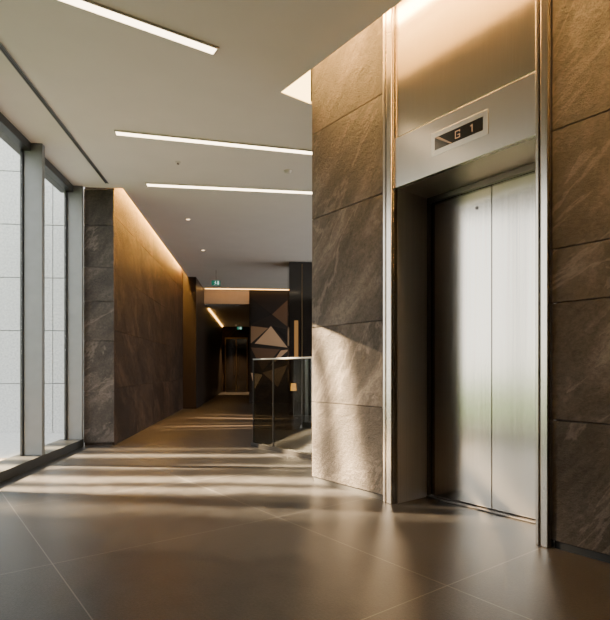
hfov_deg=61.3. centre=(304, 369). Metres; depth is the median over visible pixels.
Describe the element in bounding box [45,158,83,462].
window
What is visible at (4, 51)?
ceiling vent
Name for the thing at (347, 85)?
wall
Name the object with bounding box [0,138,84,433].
wall
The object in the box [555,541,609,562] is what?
baseboard
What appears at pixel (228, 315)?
ceiling
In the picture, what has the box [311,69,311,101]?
ceiling
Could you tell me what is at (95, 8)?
recessed light
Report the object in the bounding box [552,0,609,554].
wall
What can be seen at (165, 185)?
recessed light
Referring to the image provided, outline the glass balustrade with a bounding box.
[251,357,311,459]
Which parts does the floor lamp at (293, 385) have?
lamp shade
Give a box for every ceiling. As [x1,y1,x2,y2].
[0,0,401,290]
[205,304,248,326]
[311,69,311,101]
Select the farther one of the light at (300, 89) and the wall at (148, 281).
the wall at (148, 281)
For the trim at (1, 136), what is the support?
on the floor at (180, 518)
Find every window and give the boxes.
[0,112,44,482]
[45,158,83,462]
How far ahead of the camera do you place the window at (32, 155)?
5.71 m
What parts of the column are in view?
light panel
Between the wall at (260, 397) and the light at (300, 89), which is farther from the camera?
the wall at (260, 397)
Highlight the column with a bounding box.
[288,262,313,414]
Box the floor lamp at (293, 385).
[289,383,297,418]
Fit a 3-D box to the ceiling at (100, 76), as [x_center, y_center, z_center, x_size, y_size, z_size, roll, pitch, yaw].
[1.334,-2.535,6.763,9.437,0.030,20.487,0,0,0]
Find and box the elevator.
[383,0,555,547]
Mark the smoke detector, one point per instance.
(287, 171)
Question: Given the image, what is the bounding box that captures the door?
[225,337,247,391]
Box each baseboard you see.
[314,477,382,499]
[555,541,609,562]
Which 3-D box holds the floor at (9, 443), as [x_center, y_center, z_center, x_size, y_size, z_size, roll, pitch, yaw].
[-7.845,1.145,7.347,8.900,0.090,2.600,0,0,-5]
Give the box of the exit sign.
[212,280,219,284]
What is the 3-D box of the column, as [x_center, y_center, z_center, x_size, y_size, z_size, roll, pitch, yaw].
[0.012,-0.734,12.292,0.820,3.568,0.612,0,0,-5]
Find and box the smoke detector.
[284,169,291,173]
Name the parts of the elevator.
edge trim, door, header panel, panel, door sill, door frame, door, edge trim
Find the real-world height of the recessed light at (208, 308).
0.028 m
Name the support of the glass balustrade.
on the floor at (180, 518)
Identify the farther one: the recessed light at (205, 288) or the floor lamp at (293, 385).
the recessed light at (205, 288)
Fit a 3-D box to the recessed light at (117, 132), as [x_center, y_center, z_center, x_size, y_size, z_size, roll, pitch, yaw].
[-0.752,-2.511,5.753,2.594,0.015,0.105,0,0,-14]
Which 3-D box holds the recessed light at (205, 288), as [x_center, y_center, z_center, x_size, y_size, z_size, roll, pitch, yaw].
[-1.492,-2.514,16.063,3.200,0.011,0.052,0,0,-5]
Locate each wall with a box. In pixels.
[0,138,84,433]
[84,187,182,445]
[183,271,221,408]
[204,290,287,402]
[222,327,248,391]
[312,15,414,494]
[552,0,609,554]
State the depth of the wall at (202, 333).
14.77 m
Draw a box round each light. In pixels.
[55,0,218,55]
[114,130,311,154]
[145,182,311,194]
[205,288,282,289]
[208,308,222,326]
[282,70,310,102]
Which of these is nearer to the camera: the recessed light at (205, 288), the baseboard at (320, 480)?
the baseboard at (320, 480)
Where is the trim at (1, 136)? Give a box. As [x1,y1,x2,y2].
[0,134,62,461]
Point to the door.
(236, 348)
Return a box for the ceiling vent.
[0,42,108,183]
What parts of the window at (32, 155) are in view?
sash frame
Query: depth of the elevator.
3.81 m
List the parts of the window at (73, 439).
sash frame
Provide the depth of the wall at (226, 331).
24.72 m
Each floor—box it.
[0,392,609,619]
[0,433,63,457]
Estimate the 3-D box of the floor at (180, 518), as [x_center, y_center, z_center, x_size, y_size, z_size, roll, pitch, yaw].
[2.067,1.110,11.037,11.533,0.120,31.130,0,0,-5]
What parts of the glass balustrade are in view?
post, post, handrail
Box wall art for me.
[251,295,287,391]
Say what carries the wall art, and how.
attached to the wall at (260, 397)
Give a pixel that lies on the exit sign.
(214, 282)

